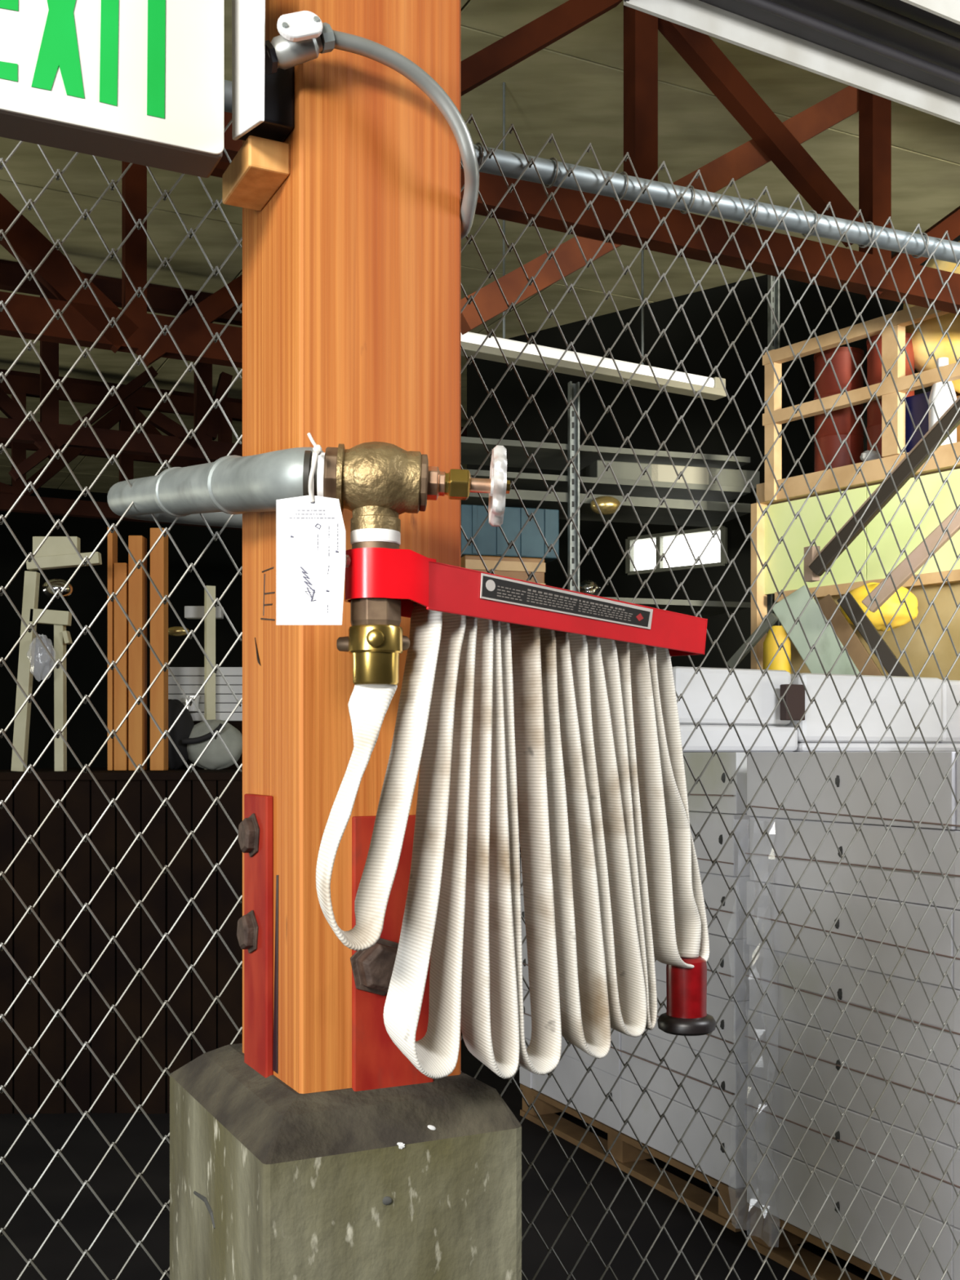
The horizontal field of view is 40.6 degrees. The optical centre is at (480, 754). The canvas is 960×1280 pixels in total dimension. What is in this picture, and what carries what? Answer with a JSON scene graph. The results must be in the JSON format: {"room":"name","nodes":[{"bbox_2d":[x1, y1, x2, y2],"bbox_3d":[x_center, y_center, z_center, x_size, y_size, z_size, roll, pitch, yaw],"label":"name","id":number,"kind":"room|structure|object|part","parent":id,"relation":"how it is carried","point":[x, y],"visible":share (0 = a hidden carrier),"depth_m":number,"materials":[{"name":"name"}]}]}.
{"room":"warehouse","nodes":[
{"label":"warehouse","id":0,"kind":"room"},
{"bbox_2d":[0,484,242,875],"bbox_3d":[-7.107,-0.825,14.123,25.000,4.550,0.200,0,0,-27],"label":"wall","id":1,"kind":"structure","parent":0,"point":[86,665],"depth_m":15.26,"materials":[{"name":"black"}]},
{"bbox_2d":[0,872,882,1279],"bbox_3d":[0.000,1.500,6.000,22.000,0.100,24.000,0,0,0],"label":"floor","id":2,"kind":"structure","parent":0,"point":[31,1154],"depth_m":4.12,"materials":[{"name":"concrete"}]},
{"bbox_2d":[0,767,242,1114],"bbox_3d":[-1.526,0.760,6.250,1.543,1.379,2.040,0,0,0],"label":"wooden fence","id":3,"kind":"object","parent":2,"relation":"on","point":[29,804],"visible":0.65,"depth_m":5.25,"materials":[{"name":"wood"}]},
{"bbox_2d":[10,536,102,771],"bbox_3d":[-1.825,-0.434,5.600,0.384,1.013,0.090,0,0,0],"label":"wooden stand","id":4,"kind":"object","parent":3,"relation":"on","point":[56,552],"visible":0.87,"depth_m":5.58,"materials":[{"name":"paint"}]},
{"bbox_3d":[-1.962,-0.360,5.600,0.111,0.865,0.050,0,0,0],"label":"post","id":5,"kind":"part","parent":4,"relation":"part of","materials":[{"name":"beige paint"}]},
{"bbox_3d":[-1.828,-0.885,5.600,0.192,0.110,0.050,0,0,0],"label":"header plate","id":6,"kind":"part","parent":4,"relation":"part of","materials":[{"name":"beige paint"}]},
{"bbox_2d":[41,578,73,599],"bbox_3d":[-1.857,-0.728,5.700,0.134,0.093,0.122,0,0,0],"label":"silver floodlamp","id":7,"kind":"object","parent":4,"relation":"hanging from","point":[57,584],"visible":0.84,"depth_m":5.66,"materials":[{"name":"silver metal"}]},
{"bbox_3d":[-1.819,-0.267,5.620,0.043,0.675,0.050,0,0,0],"label":"post","id":8,"kind":"part","parent":4,"relation":"part of","materials":[{"name":"beige paint"}]},
{"bbox_3d":[-2.247,0.775,7.150,0.060,1.349,0.060,0,0,0],"label":"leg","id":9,"kind":"part","parent":3,"relation":"part of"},
{"bbox_2d":[107,527,117,770],"bbox_3d":[-1.686,-0.485,5.950,0.023,1.112,0.090,0,0,0],"label":"upright","id":10,"kind":"object","parent":3,"relation":"on","point":[112,537],"visible":0.46,"depth_m":5.91,"materials":[{"name":"wood"}]},
{"bbox_2d":[113,562,128,770],"bbox_3d":[-1.639,-0.403,5.950,0.058,0.947,0.090,0,0,0],"label":"wooden plank","id":11,"kind":"object","parent":3,"relation":"on","point":[120,569],"visible":0.77,"depth_m":5.91,"materials":[{"name":"wood"}]},
{"bbox_2d":[128,535,146,770],"bbox_3d":[-1.570,-0.465,5.950,0.064,1.071,0.090,0,0,0],"label":"upright","id":12,"kind":"object","parent":3,"relation":"on","point":[137,544],"visible":0.88,"depth_m":5.91,"materials":[{"name":"wood"}]},
{"bbox_2d":[150,528,168,770],"bbox_3d":[-1.472,-0.482,5.950,0.064,1.106,0.090,0,0,0],"label":"upright","id":13,"kind":"object","parent":3,"relation":"on","point":[159,554],"visible":0.87,"depth_m":5.91,"materials":[{"name":"wood"}]},
{"bbox_2d":[168,698,194,769],"bbox_3d":[-1.487,-0.099,6.282,0.207,0.343,0.200,0,0,0],"label":"bag","id":14,"kind":"object","parent":3,"relation":"on","point":[183,728],"visible":0.5,"depth_m":6.21,"materials":[{"name":"black fabric"}]},
{"bbox_2d":[168,585,223,769],"bbox_3d":[-1.422,-0.380,6.441,0.262,0.901,0.178,0,0,0],"label":"stand","id":15,"kind":"object","parent":3,"relation":"on","point":[190,611],"visible":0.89,"depth_m":6.37,"materials":[{"name":"paint"}]},
{"bbox_2d":[168,666,242,768],"bbox_3d":[-1.361,-0.183,6.650,0.453,0.507,0.440,0,0,0],"label":"stack","id":16,"kind":"object","parent":3,"relation":"on","point":[190,679],"visible":0.21,"depth_m":6.43,"materials":[{"name":"paper"}]},
{"bbox_2d":[184,695,199,711],"bbox_3d":[-1.421,-0.253,6.400,0.074,0.074,0.074,0,0,0],"label":"beaker","id":17,"kind":"object","parent":16,"relation":"on","point":[192,708],"visible":0.62,"depth_m":6.37,"materials":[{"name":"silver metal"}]},
{"bbox_2d":[186,719,242,769],"bbox_3d":[-1.294,-0.049,6.300,0.299,0.247,0.207,0,0,0],"label":"bag","id":18,"kind":"object","parent":3,"relation":"on","point":[215,757],"visible":0.78,"depth_m":6.23,"materials":[{"name":"fabric"}]},
{"bbox_2d":[182,723,224,744],"bbox_3d":[-1.316,-0.101,6.174,0.200,0.099,0.038,0,0,0],"label":"strap","id":19,"kind":"object","parent":18,"relation":"on","point":[203,738],"visible":0.84,"depth_m":6.16,"materials":[{"name":"black fabric"}]},
{"bbox_2d":[0,80,242,1279],"bbox_3d":[-0.905,0.280,1.452,1.393,2.365,0.049,0,0,-27],"label":"fence","id":20,"kind":"object","parent":2,"relation":"on","point":[228,84],"visible":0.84,"depth_m":1.64,"materials":[{"name":"metal"}]},
{"bbox_3d":[-0.908,-0.884,1.457,1.393,0.038,0.037,0,0,-27],"label":"rail","id":21,"kind":"part","parent":20,"relation":"part of","materials":[{"name":"metal"}]},
{"bbox_2d":[169,1043,521,1279],"bbox_3d":[-0.176,0.904,1.547,0.300,1.092,0.424,0,0,-27],"label":"concrete pier","id":22,"kind":"object","parent":2,"relation":"on","point":[269,1180],"visible":0.99,"depth_m":1.38,"materials":[{"name":"grey"}]},
{"bbox_2d":[236,0,461,1093],"bbox_3d":[-0.157,-0.768,1.490,0.213,2.284,0.254,0,0,-27],"label":"timber post","id":23,"kind":"object","parent":22,"relation":"on","point":[352,267],"visible":0.78,"depth_m":1.41,"materials":[{"name":"brown wood"}]},
{"bbox_2d":[0,0,265,177],"bbox_3d":[-0.426,-0.776,1.301,0.405,0.306,0.123,0,0,-17],"label":"exit sign","id":24,"kind":"object","parent":23,"relation":"attached to","point":[136,82],"visible":1,"depth_m":1.31,"materials":[{"name":"white"}]},
{"bbox_3d":[-0.241,-0.750,1.348,0.005,0.225,0.109,0,0,-27],"label":"plate","id":25,"kind":"part","parent":24,"relation":"part of","materials":[{"name":"white plastic"}]},
{"bbox_2d":[106,447,323,528],"bbox_3d":[-0.281,-0.310,1.649,0.450,0.132,0.786,0,0,0],"label":"pipe","id":26,"kind":"object","parent":23,"relation":"attached to","point":[224,487],"visible":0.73,"depth_m":1.45,"materials":[{"name":"metal"}]},
{"bbox_2d":[302,441,510,626],"bbox_3d":[-0.072,-0.216,1.280,0.203,0.182,0.085,0,0,0],"label":"valve","id":27,"kind":"object","parent":26,"relation":"attached to","point":[378,482],"visible":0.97,"depth_m":1.25,"materials":[{"name":"gold"}]},
{"bbox_2d":[275,432,345,625],"bbox_3d":[-0.153,-0.213,1.250,0.057,0.181,0.081,0,0,22],"label":"tag","id":28,"kind":"object","parent":27,"relation":"attached to","point":[310,530],"visible":0.98,"depth_m":1.23,"materials":[{"name":"white paper"}]},
{"bbox_2d":[350,506,400,626],"bbox_3d":[-0.103,-0.191,1.275,0.052,0.132,0.052,0,0,0],"label":"outlet","id":29,"kind":"object","parent":27,"relation":"attached to","point":[371,526],"depth_m":1.25,"materials":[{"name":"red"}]},
{"bbox_3d":[0.005,-0.266,1.282,0.035,0.016,0.014,0,0,-4],"label":"stem","id":30,"kind":"part","parent":27,"relation":"part of","materials":[{"name":"orange metal"}]},
{"bbox_2d":[344,547,707,656],"bbox_3d":[0.079,-0.165,1.480,0.074,0.068,0.624,0,0,40],"label":"rack","id":31,"kind":"object","parent":27,"relation":"attached to","point":[409,576],"visible":0.97,"depth_m":1.37,"materials":[{"name":"metal"}]},
{"bbox_3d":[0.076,-0.161,1.524,0.003,0.059,0.554,0,0,39],"label":"plate","id":32,"kind":"part","parent":31,"relation":"part of","materials":[{"name":"red paint"}]},
{"bbox_2d":[315,603,715,1079],"bbox_3d":[0.070,0.103,1.476,0.079,0.529,0.715,0,0,40],"label":"fire hose","id":33,"kind":"object","parent":31,"relation":"hanging from","point":[578,734],"visible":0.94,"depth_m":1.44,"materials":[{"name":"white fabric"}]},
{"bbox_2d":[497,586,632,621],"bbox_3d":[0.101,-0.170,1.455,0.001,0.018,0.263,0,0,39],"label":"print","id":34,"kind":"object","parent":31,"relation":"on","point":[544,603],"depth_m":1.44,"materials":[{"name":"black"}]},
{"bbox_3d":[0.122,-0.161,1.486,0.350,0.059,0.432,0,0,0],"label":"plate","id":35,"kind":"part","parent":31,"relation":"part of","materials":[{"name":"red paint"}]},
{"bbox_3d":[0.106,-0.171,1.463,0.001,0.033,0.338,0,0,39],"label":"label plate","id":36,"kind":"part","parent":31,"relation":"part of","materials":[{"name":"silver metal"}]},
{"bbox_3d":[0.099,-0.183,1.505,0.062,0.015,0.554,0,0,39],"label":"plate","id":37,"kind":"part","parent":31,"relation":"part of","materials":[{"name":"red paint"}]},
{"bbox_2d":[222,135,289,210],"bbox_3d":[-0.249,-0.643,1.437,0.046,0.034,0.108,0,0,-26],"label":"wooden block","id":38,"kind":"object","parent":23,"relation":"attached to","point":[260,167],"visible":1,"depth_m":1.41,"materials":[{"name":"brown wood"}]},
{"bbox_2d":[238,66,293,142],"bbox_3d":[-0.233,-0.712,1.397,0.052,0.086,0.054,0,0,-27],"label":"junction box","id":39,"kind":"object","parent":23,"relation":"attached to","point":[277,124],"visible":0.28,"depth_m":1.38,"materials":[{"name":"black"}]},
{"bbox_2d":[264,10,479,239],"bbox_3d":[-0.100,-0.602,1.394,0.115,0.305,0.280,0,0,45],"label":"conduit","id":40,"kind":"object","parent":23,"relation":"attached to","point":[303,36],"visible":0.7,"depth_m":1.35,"materials":[{"name":"silver metal"}]},
{"bbox_2d":[461,275,779,632],"bbox_3d":[0.708,-0.650,7.179,1.834,4.200,0.518,0,0,-16],"label":"shelving","id":41,"kind":"object","parent":2,"relation":"on","point":[531,488],"visible":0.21,"depth_m":7.05,"materials":[{"name":"grey"}]},
{"bbox_2d":[461,555,545,584],"bbox_3d":[0.085,-0.945,7.001,0.440,0.200,0.371,0,0,-16],"label":"crate","id":42,"kind":"object","parent":41,"relation":"on","point":[508,566],"visible":0.34,"depth_m":6.83,"materials":[{"name":"wood"}]},
{"bbox_2d":[461,504,559,564],"bbox_3d":[0.108,-1.175,7.008,0.540,0.260,0.411,0,0,-16],"label":"crate","id":43,"kind":"object","parent":42,"relation":"on","point":[490,540],"visible":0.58,"depth_m":6.82,"materials":[{"name":"wood"}]},
{"bbox_2d":[579,580,599,595],"bbox_3d":[0.581,-0.891,6.974,0.113,0.101,0.103,0,0,-33],"label":"parcel","id":44,"kind":"object","parent":41,"relation":"on","point":[589,587],"visible":0.59,"depth_m":6.94,"materials":[{"name":"silver metal"}]},
{"bbox_2d":[590,495,620,515],"bbox_3d":[0.663,-1.319,6.852,0.161,0.099,0.107,0,0,0],"label":"brass pot","id":45,"kind":"object","parent":41,"relation":"hanging from","point":[607,504],"visible":0.92,"depth_m":6.81,"materials":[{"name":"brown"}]},
{"bbox_2d":[579,460,657,480],"bbox_3d":[0.756,-1.532,7.150,0.360,0.100,0.320,0,0,-16],"label":"box","id":46,"kind":"object","parent":41,"relation":"on","point":[622,470],"visible":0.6,"depth_m":6.99,"materials":[{"name":"cardboard"}]},
{"bbox_2d":[651,463,716,484],"bbox_3d":[1.072,-1.532,7.242,0.400,0.100,0.320,0,0,-16],"label":"box","id":47,"kind":"object","parent":41,"relation":"on","point":[666,473],"visible":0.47,"depth_m":7.08,"materials":[{"name":"beige"}]},
{"bbox_2d":[708,467,759,492],"bbox_3d":[1.361,-1.532,7.326,0.320,0.100,0.320,0,0,-16],"label":"box","id":48,"kind":"object","parent":41,"relation":"on","point":[727,477],"visible":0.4,"depth_m":7.17,"materials":[{"name":"cardboard"}]},
{"bbox_2d":[518,751,751,1231],"bbox_3d":[0.914,0.721,4.795,1.021,1.458,1.420,0,0,-26],"label":"load","id":49,"kind":"object","parent":2,"relation":"on","point":[570,1071],"visible":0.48,"depth_m":4.13,"materials":[{"name":"grey"}]},
{"bbox_2d":[671,666,959,752],"bbox_3d":[1.439,-0.154,4.938,1.950,0.288,0.432,0,0,-26],"label":"crate","id":50,"kind":"object","parent":49,"relation":"on","point":[697,697],"visible":0.66,"depth_m":4.58,"materials":[{"name":"plastic"}]},
{"bbox_2d":[763,625,791,674],"bbox_3d":[1.442,0.412,6.300,0.149,2.075,0.149,0,0,0],"label":"bundle","id":51,"kind":"object","parent":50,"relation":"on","point":[780,662],"visible":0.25,"depth_m":6.25,"materials":[{"name":"plastic"}]},
{"bbox_2d":[779,684,804,720],"bbox_3d":[1.083,-0.182,4.493,0.084,0.124,0.036,0,0,-26],"label":"box","id":52,"kind":"object","parent":50,"relation":"attached to","point":[794,697],"visible":0.84,"depth_m":4.48,"materials":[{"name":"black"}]},
{"bbox_2d":[461,113,959,1279],"bbox_3d":[0.642,0.251,2.225,1.625,2.381,0.053,0,0,-27],"label":"fence","id":53,"kind":"object","parent":2,"relation":"on","point":[504,163],"visible":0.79,"depth_m":2.10,"materials":[{"name":"metal"}]},
{"bbox_3d":[0.657,-0.899,2.237,1.586,0.081,0.035,0,0,-27],"label":"rail","id":54,"kind":"part","parent":53,"relation":"part of","materials":[{"name":"metal"}]},
{"bbox_2d":[772,585,859,675],"bbox_3d":[1.808,0.393,4.997,1.502,2.202,0.080,0,0,42],"label":"plank","id":55,"kind":"object","parent":2,"relation":"on","point":[811,620],"visible":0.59,"depth_m":5.36,"materials":[{"name":"wood"}]},
{"bbox_2d":[726,395,959,668],"bbox_3d":[1.493,-0.002,5.108,1.114,2.905,0.072,0,0,36],"label":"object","id":56,"kind":"object","parent":2,"relation":"on","point":[814,568],"visible":0.92,"depth_m":5.05,"materials":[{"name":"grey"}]},
{"bbox_3d":[1.338,-0.770,5.230,0.040,0.139,0.050,0,0,-26],"label":"rail","id":57,"kind":"part","parent":56,"relation":"part of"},
{"bbox_2d":[816,594,883,675],"bbox_3d":[1.945,0.402,4.934,1.459,2.137,0.056,0,0,42],"label":"plank","id":58,"kind":"object","parent":2,"relation":"on","point":[856,651],"visible":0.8,"depth_m":5.30,"materials":[{"name":"wood"}]},
{"bbox_2d":[744,751,959,1279],"bbox_3d":[1.734,0.721,2.986,1.040,1.458,2.458,0,0,-26],"label":"load","id":59,"kind":"object","parent":2,"relation":"on","point":[764,859],"visible":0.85,"depth_m":3.42,"materials":[{"name":"grey"}]},
{"bbox_2d":[751,305,959,679],"bbox_3d":[2.654,-0.298,6.034,1.235,3.496,2.540,0,0,-38],"label":"mezzanine","id":60,"kind":"object","parent":2,"relation":"on","point":[764,538],"visible":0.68,"depth_m":6.13,"materials":[{"name":"wood"}]},
{"bbox_3d":[1.435,0.081,6.669,0.080,2.739,0.040,0,0,-38],"label":"support post","id":61,"kind":"part","parent":60,"relation":"part of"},
{"bbox_3d":[1.488,-1.668,6.584,0.060,0.757,0.060,0,0,-38],"label":"corner post","id":62,"kind":"part","parent":60,"relation":"part of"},
{"bbox_3d":[1.657,-1.052,6.428,0.015,0.454,0.615,0,0,-38],"label":"lime panel","id":63,"kind":"part","parent":60,"relation":"part of","materials":[{"name":"paint"}]},
{"bbox_2d":[813,346,864,471],"bbox_3d":[1.817,-1.709,6.568,0.248,0.640,0.248,0,0,0],"label":"cylinder","id":64,"kind":"object","parent":60,"relation":"on","point":[827,437],"visible":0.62,"depth_m":6.46,"materials":[{"name":"metal"}]},
{"bbox_3d":[1.817,-2.019,6.568,0.246,0.020,0.246,0,0,0],"label":"lid","id":65,"kind":"part","parent":64,"relation":"part of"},
{"bbox_3d":[2.211,-2.011,5.639,0.050,0.060,2.460,0,0,-38],"label":"rail","id":66,"kind":"part","parent":60,"relation":"part of","materials":[{"name":"wood"}]},
{"bbox_3d":[2.211,-1.704,5.639,0.050,0.060,2.460,0,0,-38],"label":"rail","id":67,"kind":"part","parent":60,"relation":"part of","materials":[{"name":"wood"}]},
{"bbox_2d":[860,449,880,462],"bbox_3d":[1.862,-1.424,6.186,0.098,0.059,0.070,0,0,0],"label":"cup","id":68,"kind":"object","parent":60,"relation":"on","point":[873,455],"visible":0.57,"depth_m":6.16,"materials":[{"name":"metal"}]},
{"bbox_2d":[840,582,918,631],"bbox_3d":[1.818,-0.674,5.901,0.356,0.224,0.213,0,0,0],"label":"bag","id":69,"kind":"object","parent":60,"relation":"on","point":[888,609],"visible":0.59,"depth_m":5.83,"materials":[{"name":"plastic"}]},
{"bbox_2d":[866,332,914,457],"bbox_3d":[2.004,-1.709,6.328,0.227,0.640,0.227,0,0,0],"label":"drum","id":70,"kind":"object","parent":60,"relation":"on","point":[873,428],"visible":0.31,"depth_m":6.26,"materials":[{"name":"metal"}]},
{"bbox_3d":[2.004,-2.019,6.328,0.225,0.020,0.225,0,0,0],"label":"lid","id":71,"kind":"part","parent":70,"relation":"part of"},
{"bbox_3d":[1.922,-1.713,6.026,0.060,0.647,0.085,0,0,-38],"label":"rail post","id":72,"kind":"part","parent":60,"relation":"part of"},
{"bbox_3d":[2.038,-1.052,5.938,0.015,0.454,0.615,0,0,-38],"label":"lime panel","id":73,"kind":"part","parent":60,"relation":"part of","materials":[{"name":"paint"}]},
{"bbox_2d":[905,391,930,452],"bbox_3d":[2.068,-1.529,6.034,0.120,0.280,0.220,0,0,-38],"label":"carton","id":74,"kind":"object","parent":60,"relation":"on","point":[917,405],"visible":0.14,"depth_m":6.00,"materials":[{"name":"blue"}]},
{"bbox_2d":[928,357,956,445],"bbox_3d":[2.090,-1.589,5.859,0.120,0.400,0.120,0,0,0],"label":"bottle","id":75,"kind":"object","parent":60,"relation":"on","point":[944,401],"visible":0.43,"depth_m":5.82,"materials":[{"name":"white"}]},
{"bbox_2d":[955,395,959,442],"bbox_3d":[2.477,-1.559,6.323,0.400,0.338,0.560,0,0,-38],"label":"stack","id":76,"kind":"object","parent":60,"relation":"on","point":[958,426],"visible":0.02,"depth_m":6.23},
{"bbox_2d":[902,240,959,395],"bbox_3d":[2.472,-2.129,6.325,0.843,0.798,0.571,0,0,0],"label":"sack","id":77,"kind":"object","parent":76,"relation":"on","point":[931,331],"visible":0.29,"depth_m":6.18,"materials":[{"name":"fabric"}]},
{"bbox_2d":[836,591,910,676],"bbox_3d":[2.077,0.399,4.892,1.524,2.136,0.050,0,0,38],"label":"plank","id":78,"kind":"object","parent":2,"relation":"on","point":[888,660],"visible":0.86,"depth_m":5.25,"materials":[{"name":"brown"}]},
{"bbox_2d":[862,505,959,613],"bbox_3d":[1.732,0.207,4.986,0.511,2.486,0.069,0,0,32],"label":"stair handrail","id":79,"kind":"object","parent":2,"relation":"on","point":[917,557],"visible":0.9,"depth_m":4.99,"materials":[{"name":"wood"}]},
{"bbox_2d":[0,0,959,493],"bbox_3d":[-1.789,-3.080,6.707,20.884,0.100,18.284,0,0,-27],"label":"ceiling","id":80,"kind":"structure","parent":0,"point":[571,89],"depth_m":7.01,"materials":[{"name":"wood"}]},
{"bbox_3d":[-5.600,-3.115,14.350,1.884,0.030,1.204,0,0,-27],"label":"panel","id":81,"kind":"part","parent":80,"relation":"part of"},
{"bbox_3d":[-5.056,-3.115,13.258,1.884,0.030,1.204,0,0,-27],"label":"panel","id":82,"kind":"part","parent":80,"relation":"part of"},
{"bbox_3d":[-4.511,-3.115,12.166,1.884,0.030,1.204,0,0,-27],"label":"panel","id":83,"kind":"part","parent":80,"relation":"part of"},
{"bbox_3d":[-3.967,-3.115,11.074,1.884,0.030,1.204,0,0,-27],"label":"panel","id":84,"kind":"part","parent":80,"relation":"part of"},
{"bbox_3d":[-3.422,-3.115,9.982,1.884,0.030,1.204,0,0,-27],"label":"panel","id":85,"kind":"part","parent":80,"relation":"part of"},
{"bbox_3d":[-2.878,-3.115,8.891,1.884,0.030,1.204,0,0,-27],"label":"panel","id":86,"kind":"part","parent":80,"relation":"part of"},
{"bbox_3d":[-3.900,-3.115,15.198,1.884,0.030,1.204,0,0,-27],"label":"panel","id":87,"kind":"part","parent":80,"relation":"part of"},
{"bbox_2d":[0,262,242,480],"bbox_3d":[-5.834,-2.314,6.378,12.368,1.293,0.090,0,0,-27],"label":"roof truss","id":88,"kind":"object","parent":80,"relation":"attached to","point":[164,301],"visible":0.52,"depth_m":8.11,"materials":[{"name":"wood"}]},
{"bbox_3d":[-2.646,-2.430,7.968,0.100,0.800,0.080,0,0,-26],"label":"web post","id":89,"kind":"part","parent":88,"relation":"part of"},
{"bbox_3d":[-1.792,-2.430,8.393,0.100,0.800,0.080,0,0,-27],"label":"web post","id":90,"kind":"part","parent":88,"relation":"part of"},
{"bbox_2d":[0,373,242,529],"bbox_3d":[-6.412,-2.435,8.771,13.468,1.050,0.090,0,0,-27],"label":"roof truss","id":91,"kind":"object","parent":80,"relation":"attached to","point":[23,387],"visible":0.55,"depth_m":10.36,"materials":[{"name":"wood"}]},
{"bbox_3d":[-3.615,-2.430,10.166,0.100,0.800,0.080,0,0,-27],"label":"web post","id":92,"kind":"part","parent":91,"relation":"part of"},
{"bbox_3d":[-2.874,-2.430,10.536,0.100,0.800,0.080,0,0,-27],"label":"web post","id":93,"kind":"part","parent":91,"relation":"part of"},
{"bbox_3d":[-2.143,-2.430,10.900,0.100,0.800,0.080,0,0,-27],"label":"web post","id":94,"kind":"part","parent":91,"relation":"part of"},
{"bbox_2d":[0,160,242,368],"bbox_3d":[-5.327,-2.403,4.284,11.405,1.114,0.090,0,0,-27],"label":"roof truss","id":95,"kind":"object","parent":80,"relation":"attached to","point":[84,316],"visible":0.51,"depth_m":6.07,"materials":[{"name":"wood"}]},
{"bbox_3d":[-1.633,-2.455,6.126,0.100,0.750,0.080,0,0,-27],"label":"web post","id":96,"kind":"part","parent":95,"relation":"part of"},
{"bbox_3d":[-2.334,-3.115,7.799,1.884,0.030,1.204,0,0,-27],"label":"panel","id":97,"kind":"part","parent":80,"relation":"part of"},
{"bbox_3d":[-1.789,-3.115,6.707,1.884,0.030,1.204,0,0,-27],"label":"panel","id":98,"kind":"part","parent":80,"relation":"part of","materials":[{"name":"wood"}]},
{"bbox_3d":[-3.355,-3.115,14.106,1.884,0.030,1.204,0,0,-27],"label":"panel","id":99,"kind":"part","parent":80,"relation":"part of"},
{"bbox_3d":[-2.811,-3.115,13.014,1.884,0.030,1.204,0,0,-27],"label":"panel","id":100,"kind":"part","parent":80,"relation":"part of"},
{"bbox_3d":[-2.267,-3.115,11.922,1.884,0.030,1.204,0,0,-27],"label":"panel","id":101,"kind":"part","parent":80,"relation":"part of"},
{"bbox_3d":[-1.722,-3.115,10.830,1.884,0.030,1.204,0,0,-27],"label":"panel","id":102,"kind":"part","parent":80,"relation":"part of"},
{"bbox_3d":[-1.178,-3.115,9.739,1.884,0.030,1.204,0,0,-27],"label":"panel","id":103,"kind":"part","parent":80,"relation":"part of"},
{"bbox_3d":[-1.245,-3.115,5.615,1.884,0.030,1.204,0,0,-27],"label":"panel","id":104,"kind":"part","parent":80,"relation":"part of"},
{"bbox_3d":[-0.633,-3.115,8.647,1.884,0.030,1.204,0,0,-27],"label":"panel","id":105,"kind":"part","parent":80,"relation":"part of","materials":[{"name":"wood"}]},
{"bbox_3d":[-1.111,-3.115,13.862,2.223,0.030,1.918,0,0,0],"label":"panel","id":106,"kind":"part","parent":80,"relation":"part of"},
{"bbox_3d":[-0.022,-3.115,11.678,1.884,0.030,1.204,0,0,-27],"label":"panel","id":107,"kind":"part","parent":80,"relation":"part of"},
{"bbox_3d":[0.523,-3.115,10.586,1.884,0.030,1.204,0,0,-27],"label":"panel","id":108,"kind":"part","parent":80,"relation":"part of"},
{"bbox_3d":[-0.701,-3.115,4.523,1.884,0.030,1.204,0,0,-27],"label":"panel","id":109,"kind":"part","parent":80,"relation":"part of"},
{"bbox_3d":[-0.089,-3.115,7.555,1.884,0.030,1.204,0,0,-27],"label":"panel","id":110,"kind":"part","parent":80,"relation":"part of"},
{"bbox_3d":[1.067,-3.115,9.494,1.884,0.030,1.204,0,0,-27],"label":"panel","id":111,"kind":"part","parent":80,"relation":"part of","materials":[{"name":"wood"}]},
{"bbox_2d":[219,0,959,335],"bbox_3d":[-1.435,-2.232,3.867,18.000,1.456,0.170,0,0,-27],"label":"roof truss","id":112,"kind":"object","parent":80,"relation":"attached to","point":[774,140],"visible":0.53,"depth_m":4.93,"materials":[{"name":"wood"}]},
{"bbox_3d":[0.599,-2.435,4.836,0.100,0.790,0.080,0,0,-27],"label":"web post","id":113,"kind":"part","parent":112,"relation":"part of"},
{"bbox_3d":[1.629,-2.435,5.350,0.100,0.790,0.080,0,0,-27],"label":"web post","id":114,"kind":"part","parent":112,"relation":"part of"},
{"bbox_2d":[461,82,726,400],"bbox_3d":[0.489,-2.455,6.162,1.693,1.290,0.095,0,0,-30],"label":"strip light","id":115,"kind":"object","parent":80,"relation":"hanging from","point":[713,389],"visible":0.63,"depth_m":6.14,"materials":[{"name":"white"}]},
{"bbox_3d":[0.455,-3.115,6.463,1.884,0.030,1.204,0,0,-27],"label":"panel","id":116,"kind":"part","parent":80,"relation":"part of","materials":[{"name":"wood"}]},
{"bbox_3d":[1.000,-3.115,5.371,2.223,0.030,1.918,0,0,0],"label":"panel","id":117,"kind":"part","parent":80,"relation":"part of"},
{"bbox_3d":[1.611,-3.115,8.403,1.884,0.030,1.204,0,0,-27],"label":"panel","id":118,"kind":"part","parent":80,"relation":"part of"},
{"bbox_2d":[623,0,959,124],"bbox_3d":[1.259,-2.468,3.499,1.905,1.264,0.346,0,0,-30],"label":"strip light","id":119,"kind":"object","parent":80,"relation":"hanging from","point":[905,52],"visible":1,"depth_m":3.40,"materials":[{"name":"metal"}]},
{"bbox_3d":[2.156,-3.115,7.311,1.884,0.030,1.204,0,0,-27],"label":"panel","id":120,"kind":"part","parent":80,"relation":"part of","materials":[{"name":"wood"}]},
{"bbox_3d":[2.700,-3.115,6.219,1.884,0.030,1.204,0,0,-27],"label":"panel","id":121,"kind":"part","parent":80,"relation":"part of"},
{"bbox_2d":[466,235,959,894],"bbox_3d":[1.673,-0.825,8.607,4.380,4.550,0.160,0,0,38],"label":"wall","id":122,"kind":"structure","parent":0,"point":[490,421],"depth_m":8.74,"materials":[{"name":"paint"}]},
{"bbox_2d":[625,525,727,575],"bbox_3d":[1.340,-1.377,8.791,0.766,0.263,0.100,0,0,38],"label":"window","id":123,"kind":"structure","parent":122,"relation":"in","point":[644,555],"depth_m":8.79,"materials":[{"name":"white glass"}]},
{"bbox_3d":[1.149,-1.377,8.954,0.212,0.231,0.008,0,0,38],"label":"pane","id":124,"kind":"part","parent":123,"relation":"part of","materials":[{"name":"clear glass"}]},
{"bbox_3d":[1.441,-1.377,8.724,0.474,0.231,0.008,0,0,38],"label":"pane","id":125,"kind":"part","parent":123,"relation":"part of","materials":[{"name":"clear glass"}]}
]}

